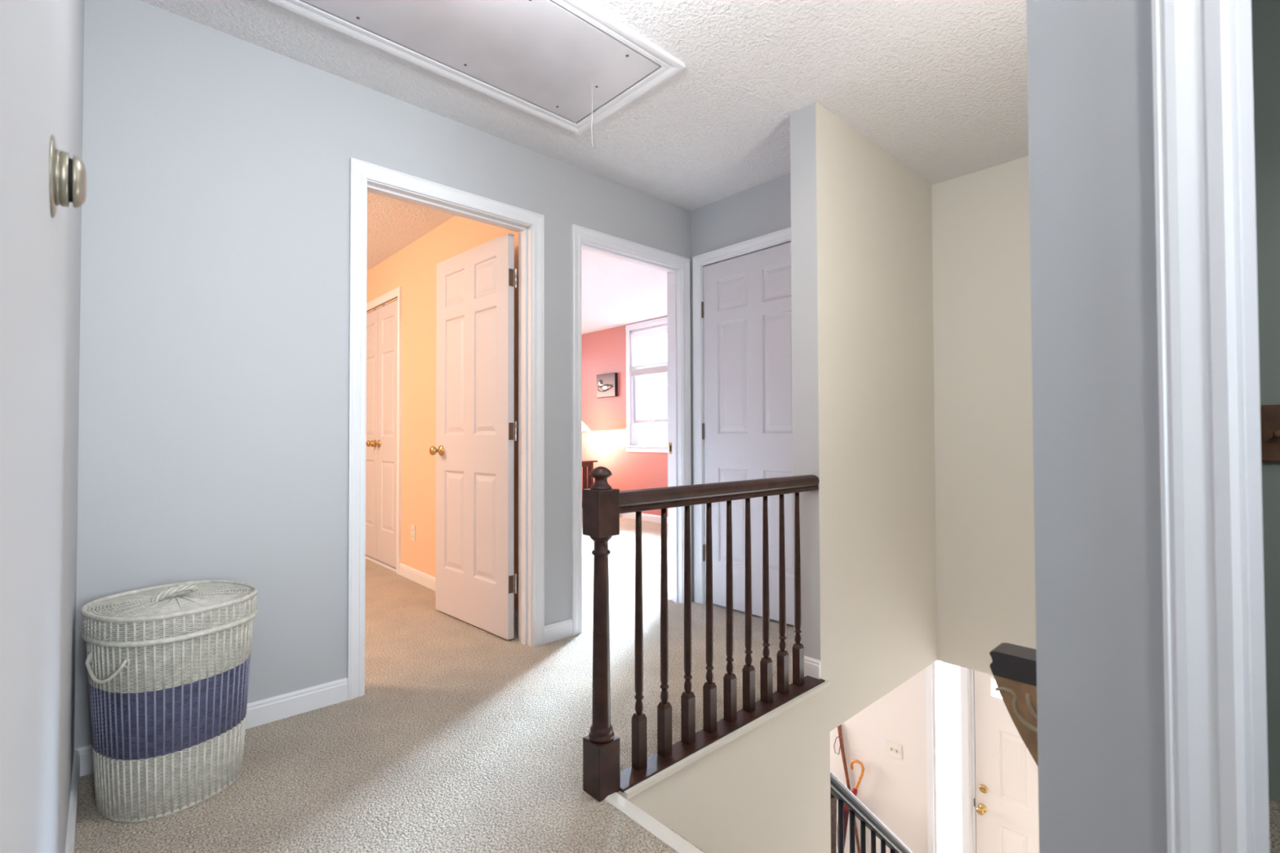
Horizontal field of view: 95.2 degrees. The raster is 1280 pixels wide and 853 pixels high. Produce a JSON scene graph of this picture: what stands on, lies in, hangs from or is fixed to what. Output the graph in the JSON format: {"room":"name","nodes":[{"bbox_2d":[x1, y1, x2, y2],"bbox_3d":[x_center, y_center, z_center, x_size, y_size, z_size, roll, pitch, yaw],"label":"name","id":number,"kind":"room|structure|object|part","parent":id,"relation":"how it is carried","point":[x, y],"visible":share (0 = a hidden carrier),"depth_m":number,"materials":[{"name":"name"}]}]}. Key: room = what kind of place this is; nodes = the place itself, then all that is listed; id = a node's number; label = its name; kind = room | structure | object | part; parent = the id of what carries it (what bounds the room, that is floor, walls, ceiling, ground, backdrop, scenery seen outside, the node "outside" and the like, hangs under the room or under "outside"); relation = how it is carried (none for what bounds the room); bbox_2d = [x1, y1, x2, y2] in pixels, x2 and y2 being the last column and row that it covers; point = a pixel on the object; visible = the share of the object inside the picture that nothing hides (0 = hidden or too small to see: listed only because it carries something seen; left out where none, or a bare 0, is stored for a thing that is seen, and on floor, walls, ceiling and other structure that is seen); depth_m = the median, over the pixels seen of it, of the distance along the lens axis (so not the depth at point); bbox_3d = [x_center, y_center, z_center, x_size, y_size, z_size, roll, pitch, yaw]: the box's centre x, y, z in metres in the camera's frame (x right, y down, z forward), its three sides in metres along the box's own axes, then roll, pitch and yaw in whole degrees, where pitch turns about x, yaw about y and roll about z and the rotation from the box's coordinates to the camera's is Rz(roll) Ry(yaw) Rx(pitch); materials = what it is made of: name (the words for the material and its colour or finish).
{"room":"upstairs hallway landing","nodes":[
{"label":"upstairs hallway landing","id":0,"kind":"room"},
{"bbox_2d":[0,0,84,852],"bbox_3d":[-0.051,-0.200,-0.105,0.115,2.422,5.000,1,-1,-43],"label":"wall","id":1,"kind":"structure","parent":0,"point":[42,42],"depth_m":0.65,"materials":[{"name":"grey paint"}]},
{"bbox_2d":[48,134,86,217],"bbox_3d":[-0.775,-0.335,0.794,0.034,0.106,0.106,1,-1,-43],"label":"thermostat","id":2,"kind":"object","parent":1,"relation":"attached to","point":[67,175],"visible":1,"depth_m":0.77,"materials":[{"name":"grey metal"}]},
{"bbox_3d":[-0.786,-0.335,0.784,0.004,0.106,0.106,1,-1,-43],"label":"wall plate","id":3,"kind":"part","parent":2,"relation":"part of","materials":[{"name":"grey metal"}]},
{"bbox_2d":[64,749,79,852],"bbox_3d":[0.004,0.970,-0.087,0.013,0.083,4.987,1,-1,-43],"label":"baseboard","id":4,"kind":"structure","parent":1,"relation":"attached to","point":[73,800],"depth_m":1.50,"materials":[{"name":"white paint"}]},
{"bbox_2d":[74,0,692,748],"bbox_3d":[-0.752,-0.149,2.686,2.862,2.422,0.058,1,-1,-43],"label":"wall","id":5,"kind":"structure","parent":0,"point":[213,419],"depth_m":2.07,"materials":[{"name":"grey paint"}]},
{"bbox_2d":[74,677,347,776],"bbox_3d":[-1.411,1.011,2.008,0.766,0.083,0.013,1,-1,-43],"label":"baseboard","id":6,"kind":"structure","parent":5,"relation":"attached to","point":[264,711],"depth_m":2.12,"materials":[{"name":"white paint"}]},
{"bbox_2d":[346,157,544,700],"bbox_3d":[-1.104,0.012,2.906,0.894,2.111,0.899,1,-1,-43],"label":"door","id":7,"kind":"structure","parent":5,"relation":"in","point":[476,427],"depth_m":2.93,"materials":[{"name":"white paint"}]},
{"bbox_3d":[-1.171,0.138,3.356,0.062,0.062,0.068,-1,-1,44],"label":"knob","id":8,"kind":"part","parent":7,"relation":"part of","materials":[{"name":"gold metal"}]},
{"bbox_3d":[-0.640,0.784,2.904,0.002,0.086,0.026,-1,-1,44],"label":"hinge plate","id":9,"kind":"part","parent":7,"relation":"part of","materials":[{"name":"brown metal"}]},
{"bbox_3d":[-0.643,0.024,2.917,0.002,0.086,0.026,-1,-1,44],"label":"hinge plate","id":10,"kind":"part","parent":7,"relation":"part of","materials":[{"name":"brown metal"}]},
{"bbox_3d":[-0.645,-0.746,2.930,0.002,0.086,0.026,-1,-1,44],"label":"hinge plate","id":11,"kind":"part","parent":7,"relation":"part of","materials":[{"name":"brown metal"}]},
{"bbox_2d":[544,618,573,643],"bbox_3d":[-0.411,1.024,2.927,0.185,0.083,0.013,1,-1,-43],"label":"baseboard","id":12,"kind":"structure","parent":5,"relation":"attached to","point":[562,629],"depth_m":2.92,"materials":[{"name":"white paint"}]},
{"bbox_2d":[570,224,691,635],"bbox_3d":[-0.320,0.022,3.631,0.891,2.111,0.904,1,-1,-43],"label":"door frame","id":13,"kind":"structure","parent":5,"relation":"attached to","point":[677,268],"depth_m":3.56,"materials":[{"name":"white paint"}]},
{"bbox_3d":[-0.110,0.017,3.402,0.891,2.111,0.018,1,-1,-43],"label":"casing","id":14,"kind":"part","parent":13,"relation":"part of","materials":[{"name":"white paint"}]},
{"bbox_3d":[0.191,0.136,3.633,0.003,0.070,0.028,1,-1,-43],"label":"strike plate","id":15,"kind":"part","parent":13,"relation":"part of","materials":[{"name":"gold metal"}]},
{"bbox_2d":[366,215,518,611],"bbox_3d":[-1.962,-0.111,4.601,0.060,2.422,4.285,1,-1,-43],"label":"wall","id":16,"kind":"structure","parent":0,"point":[413,268],"depth_m":4.08,"materials":[{"name":"orange paint"}]},
{"bbox_2d":[365,286,401,574],"bbox_3d":[-2.129,0.032,4.733,0.244,2.141,1.032,1,-1,-43],"label":"door","id":17,"kind":"structure","parent":16,"relation":"in","point":[384,324],"depth_m":4.63,"materials":[{"name":"white paint"}]},
{"bbox_3d":[-2.182,0.138,4.745,0.068,0.062,0.062,1,-1,-43],"label":"knob","id":18,"kind":"part","parent":17,"relation":"part of","materials":[{"name":"gold metal"}]},
{"bbox_3d":[-2.119,0.137,4.676,0.068,0.062,0.062,1,-1,-43],"label":"knob","id":19,"kind":"part","parent":17,"relation":"part of","materials":[{"name":"gold metal"}]},
{"bbox_2d":[410,524,415,542],"bbox_3d":[-1.617,0.759,4.163,0.008,0.116,0.072,1,-1,-43],"label":"wall outlet","id":20,"kind":"object","parent":16,"relation":"attached to","point":[412,526],"visible":1,"depth_m":4.15,"materials":[{"name":"white plastic"}]},
{"bbox_2d":[399,563,518,628],"bbox_3d":[-1.162,1.039,3.660,0.013,0.083,1.827,1,-1,-43],"label":"baseboard","id":21,"kind":"structure","parent":16,"relation":"attached to","point":[420,577],"depth_m":4.03,"materials":[{"name":"white paint"}]},
{"bbox_2d":[138,0,1028,334],"bbox_3d":[-0.483,-1.410,2.730,6.970,0.100,9.720,1,-1,-43],"label":"ceiling","id":22,"kind":"structure","parent":0,"point":[940,86],"depth_m":2.41,"materials":[{"name":"white paint"}]},
{"bbox_2d":[265,0,684,146],"bbox_3d":[-0.614,-1.242,1.938,1.519,0.262,0.666,1,-1,-43],"label":"attic hatch","id":23,"kind":"object","parent":22,"relation":"attached to","point":[570,65],"visible":1,"depth_m":2.09,"materials":[{"name":"white paint"}]},
{"bbox_3d":[-0.190,-1.232,2.316,0.009,0.251,0.009,1,-1,-43],"label":"pull cord","id":24,"kind":"part","parent":23,"relation":"part of","materials":[{"name":"white fabric"}]},
{"bbox_2d":[75,511,1279,852],"bbox_3d":[-0.607,1.173,2.739,6.850,0.221,9.420,1,-1,-43],"label":"floor","id":25,"kind":"structure","parent":0,"point":[462,736],"depth_m":1.94,"materials":[{"name":"beige carpet"}]},
{"bbox_2d":[80,579,257,822],"bbox_3d":[-1.365,0.755,1.712,0.411,0.584,0.394,-1,-1,37],"label":"laundry hamper","id":26,"kind":"object","parent":25,"relation":"on","point":[167,665],"visible":1,"depth_m":1.57,"materials":[{"name":"beige wicker"}]},
{"bbox_3d":[-1.404,0.632,1.529,0.153,0.065,0.038,0,-1,17],"label":"handle","id":27,"kind":"part","parent":26,"relation":"part of","materials":[{"name":"beige wicker"}]},
{"bbox_3d":[-1.365,0.538,1.716,0.403,0.079,0.416,1,-1,-43],"label":"lid","id":28,"kind":"part","parent":26,"relation":"part of","materials":[{"name":"beige wicker"}]},
{"bbox_3d":[-1.365,0.504,1.716,0.390,0.016,0.403,1,-1,-43],"label":"lid","id":29,"kind":"part","parent":26,"relation":"part of","materials":[{"name":"beige wicker"}]},
{"bbox_3d":[-1.362,0.484,1.715,0.116,0.042,0.082,1,-1,-43],"label":"lid handle","id":30,"kind":"part","parent":26,"relation":"part of","materials":[{"name":"beige wicker"}]},
{"bbox_2d":[582,459,597,507],"bbox_3d":[-0.891,0.791,7.472,0.500,0.712,0.500,1,-1,-43],"label":"side table","id":31,"kind":"object","parent":25,"relation":"on","point":[589,464],"visible":0.14,"depth_m":7.44,"materials":[{"name":"red wood"}]},
{"bbox_2d":[582,421,591,431],"bbox_3d":[-0.818,0.144,7.424,0.418,0.580,0.418,1,-1,-43],"label":"table lamp","id":32,"kind":"object","parent":31,"relation":"on","point":[584,428],"visible":0.13,"depth_m":7.34,"materials":[{"name":"white fabric"}]},
{"bbox_3d":[-0.819,-0.019,7.427,0.410,0.170,0.410,1,-1,-43],"label":"lamp shade","id":33,"kind":"part","parent":32,"relation":"part of","materials":[{"name":"white fabric"}]},
{"bbox_3d":[-0.623,0.801,7.461,0.040,0.690,0.040,1,-1,-43],"label":"leg","id":34,"kind":"part","parent":31,"relation":"part of","materials":[{"name":"red wood"}]},
{"bbox_2d":[582,466,825,801],"bbox_3d":[0.297,0.584,2.049,1.175,0.928,0.090,1,-1,-43],"label":"guard railing","id":35,"kind":"object","parent":25,"relation":"on","point":[603,504],"visible":1,"depth_m":1.91,"materials":[{"name":"brown wood"}]},
{"bbox_3d":[-0.112,0.612,1.682,0.077,0.862,0.077,1,-1,-43],"label":"newel post","id":36,"kind":"part","parent":35,"relation":"part of","materials":[{"name":"brown wood"}]},
{"bbox_3d":[0.319,0.229,2.086,1.099,0.064,0.068,1,-1,-43],"label":"handrail","id":37,"kind":"part","parent":35,"relation":"part of","materials":[{"name":"brown wood"}]},
{"bbox_3d":[0.331,1.042,2.061,1.100,0.009,0.076,1,-1,-43],"label":"shoe plate","id":38,"kind":"part","parent":35,"relation":"part of","materials":[{"name":"brown wood"}]},
{"bbox_2d":[690,173,791,600],"bbox_3d":[0.695,-0.142,3.311,0.115,2.422,1.096,1,-1,-43],"label":"wall","id":39,"kind":"structure","parent":0,"point":[764,208],"depth_m":3.39,"materials":[{"name":"grey paint"}]},
{"bbox_2d":[692,226,794,625],"bbox_3d":[0.663,0.007,3.297,0.178,2.123,0.897,1,-1,-43],"label":"door","id":40,"kind":"structure","parent":39,"relation":"in","point":[743,410],"depth_m":3.35,"materials":[{"name":"white paint"}]},
{"bbox_2d":[617,102,937,852],"bbox_3d":[0.788,1.194,2.540,2.454,5.122,0.126,1,-1,-43],"label":"wall","id":41,"kind":"structure","parent":0,"point":[863,406],"depth_m":2.58,"materials":[{"name":"white paint"}]},
{"bbox_2d":[604,791,703,852],"bbox_3d":[0.281,1.046,1.255,0.049,0.036,1.070,1,-1,-43],"label":"trim","id":42,"kind":"structure","parent":41,"relation":"attached to","point":[658,829],"depth_m":1.52,"materials":[{"name":"white paint"}]},
{"bbox_2d":[619,679,831,799],"bbox_3d":[0.364,1.059,2.043,1.116,0.032,0.034,1,-1,-43],"label":"trim","id":43,"kind":"structure","parent":41,"relation":"attached to","point":[631,792],"depth_m":1.92,"materials":[{"name":"white wood"}]},
{"bbox_2d":[804,655,820,679],"bbox_3d":[0.701,1.012,2.463,0.013,0.083,0.126,1,-1,-43],"label":"baseboard","id":44,"kind":"object","parent":41,"relation":"attached to","point":[811,666],"visible":0.61,"depth_m":2.44,"materials":[{"name":"white paint"}]},
{"bbox_2d":[830,771,912,852],"bbox_3d":[1.307,2.395,2.950,1.425,1.900,0.068,1,-1,-43],"label":"stair railing","id":45,"kind":"object","parent":41,"relation":"attached to","point":[845,797],"visible":0.93,"depth_m":2.65,"materials":[{"name":"black wood"}]},
{"bbox_2d":[581,315,973,852],"bbox_3d":[1.119,1.254,6.010,0.120,5.122,6.940,1,-1,-43],"label":"wall","id":46,"kind":"structure","parent":0,"point":[893,788],"depth_m":5.00,"materials":[{"name":"white paint"}]},
{"bbox_2d":[596,373,617,397],"bbox_3d":[-0.430,-0.532,7.594,0.047,0.300,0.380,1,-1,-43],"label":"framed picture","id":47,"kind":"object","parent":46,"relation":"attached to","point":[606,384],"visible":1,"depth_m":7.55,"materials":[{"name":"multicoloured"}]},
{"bbox_2d":[582,507,667,524],"bbox_3d":[0.302,1.090,6.803,0.013,0.083,4.472,1,-1,-43],"label":"baseboard","id":48,"kind":"structure","parent":46,"relation":"attached to","point":[645,517],"depth_m":7.04,"materials":[{"name":"white paint"}]},
{"bbox_2d":[623,316,667,453],"bbox_3d":[0.576,-0.492,6.589,0.160,1.583,2.155,1,-1,-43],"label":"window","id":49,"kind":"structure","parent":46,"relation":"in","point":[632,409],"depth_m":7.28,"materials":[{"name":"white paint"}]},
{"bbox_3d":[0.547,0.232,6.547,0.075,0.022,2.155,1,-1,-43],"label":"sill","id":50,"kind":"part","parent":49,"relation":"part of","materials":[{"name":"white paint"}]},
{"bbox_2d":[631,326,667,404],"bbox_3d":[0.213,-0.721,6.946,0.044,0.881,0.923,1,-1,-43],"label":"window blind","id":51,"kind":"object","parent":49,"relation":"attached to","point":[649,348],"visible":0.72,"depth_m":7.05,"materials":[{"name":"white fabric"}]},
{"bbox_3d":[0.215,-0.671,6.947,0.030,0.074,0.923,1,-1,-43],"label":"rail","id":52,"kind":"part","parent":51,"relation":"part of","materials":[{"name":"grey plastic"}]},
{"bbox_3d":[0.246,-0.398,6.970,0.030,0.695,0.932,1,-1,-43],"label":"sash","id":53,"kind":"part","parent":49,"relation":"part of","materials":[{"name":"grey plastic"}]},
{"bbox_3d":[0.270,-0.821,7.000,0.030,0.710,0.932,1,-1,-43],"label":"sash","id":54,"kind":"part","parent":49,"relation":"part of","materials":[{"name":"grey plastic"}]},
{"bbox_2d":[886,739,902,759],"bbox_3d":[2.097,2.671,4.828,0.014,0.115,0.125,1,-1,-43],"label":"light switch","id":55,"kind":"object","parent":46,"relation":"attached to","point":[894,749],"visible":1,"depth_m":4.83,"materials":[{"name":"white plastic"}]},
{"bbox_2d":[925,661,972,852],"bbox_3d":[2.400,2.735,4.528,0.092,2.100,0.318,1,-1,-43],"label":"door frame","id":56,"kind":"structure","parent":46,"relation":"in","point":[931,671],"depth_m":4.57,"materials":[{"name":"white paint"}]},
{"bbox_2d":[970,669,1039,852],"bbox_3d":[2.841,2.748,4.067,0.168,2.055,0.953,1,-1,-43],"label":"door","id":57,"kind":"structure","parent":46,"relation":"in","point":[1005,773],"depth_m":4.28,"materials":[{"name":"white paint"}]},
{"bbox_3d":[2.864,2.748,4.088,0.105,2.055,0.953,1,-1,-43],"label":"frame","id":58,"kind":"part","parent":57,"relation":"part of","materials":[{"name":"white paint"}]},
{"bbox_3d":[2.528,2.841,4.332,0.068,0.062,0.062,1,-1,-43],"label":"knob","id":59,"kind":"part","parent":57,"relation":"part of","materials":[{"name":"gold metal"}]},
{"bbox_3d":[2.661,1.921,4.245,0.009,0.165,0.232,1,-1,-43],"label":"lite frame","id":60,"kind":"part","parent":57,"relation":"part of","materials":[{"name":"white paint"}]},
{"bbox_2d":[931,155,1035,675],"bbox_3d":[2.052,-0.038,2.911,0.115,2.654,1.076,1,-1,-43],"label":"wall","id":61,"kind":"structure","parent":0,"point":[982,335],"depth_m":3.09,"materials":[{"name":"white paint"}]},
{"bbox_2d":[1026,0,1167,852],"bbox_3d":[1.488,-0.207,-0.211,0.115,2.422,2.760,1,-1,-43],"label":"wall","id":62,"kind":"structure","parent":0,"point":[1101,744],"depth_m":0.71,"materials":[{"name":"grey paint"}]},
{"bbox_2d":[1151,0,1270,852],"bbox_3d":[0.944,-0.039,0.380,0.150,2.111,0.897,1,-1,-43],"label":"door frame","id":63,"kind":"structure","parent":62,"relation":"in","point":[1215,698],"depth_m":0.64,"materials":[{"name":"white paint"}]},
{"bbox_3d":[0.944,-0.015,0.379,0.115,2.062,0.800,1,-1,-43],"label":"frame","id":64,"kind":"part","parent":63,"relation":"part of","materials":[{"name":"white paint"}]},
{"bbox_2d":[1251,0,1279,802],"bbox_3d":[2.490,-0.191,0.904,0.100,2.422,2.245,1,-1,-43],"label":"wall","id":65,"kind":"structure","parent":0,"point":[1265,14],"depth_m":1.63,"materials":[{"name":"grey paint"}]},
{"bbox_2d":[1260,404,1279,462],"bbox_3d":[1.859,0.016,1.457,0.077,0.158,0.560,1,-1,-43],"label":"wooden board","id":66,"kind":"object","parent":65,"relation":"attached to","point":[1269,414],"visible":0.5,"depth_m":1.61,"materials":[{"name":"brown wood"}]},
{"bbox_3d":[0.363,3.831,3.930,4.000,0.100,5.100,1,-1,-43],"label":"floor","id":67,"kind":"structure","parent":0,"visible":0},
{"bbox_2d":[830,792,836,852],"bbox_3d":[1.550,3.429,4.905,0.216,0.731,0.216,1,-1,-43],"label":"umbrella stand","id":68,"kind":"object","parent":67,"relation":"on","point":[833,799],"visible":0.18,"depth_m":4.83,"materials":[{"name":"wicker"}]},
{"bbox_2d":[833,724,860,852],"bbox_3d":[1.814,3.213,5.086,0.065,1.171,0.250,1,-1,-43],"label":"stick","id":69,"kind":"object","parent":67,"relation":"on","point":[839,728],"visible":0.82,"depth_m":5.12,"materials":[{"name":"brown wood"}]},
{"bbox_2d":[836,759,864,849],"bbox_3d":[1.810,3.320,5.023,0.084,0.947,0.245,1,-1,-43],"label":"umbrella","id":70,"kind":"object","parent":67,"relation":"on","point":[846,811],"visible":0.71,"depth_m":5.03,"materials":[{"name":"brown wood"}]},
{"bbox_3d":[1.855,2.984,4.995,0.033,0.275,0.134,1,-1,-43],"label":"crook handle","id":71,"kind":"part","parent":70,"relation":"part of","materials":[{"name":"brown wood"}]},
{"bbox_3d":[2.033,1.182,2.096,3.835,5.122,0.060,1,-1,-43],"label":"wall","id":72,"kind":"structure","parent":0,"visible":0},
{"bbox_2d":[989,642,1037,764],"bbox_3d":[0.643,0.495,0.950,0.065,0.245,0.115,1,-1,-43],"label":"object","id":73,"kind":"object","parent":72,"relation":"attached to","point":[1013,667],"visible":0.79,"depth_m":0.94,"materials":[{"name":"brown wood"}]},
{"bbox_3d":[0.644,0.392,0.954,0.060,0.040,0.115,1,-1,-43],"label":"shelf","id":74,"kind":"part","parent":73,"relation":"part of","materials":[{"name":"grey wood"}]}
]}

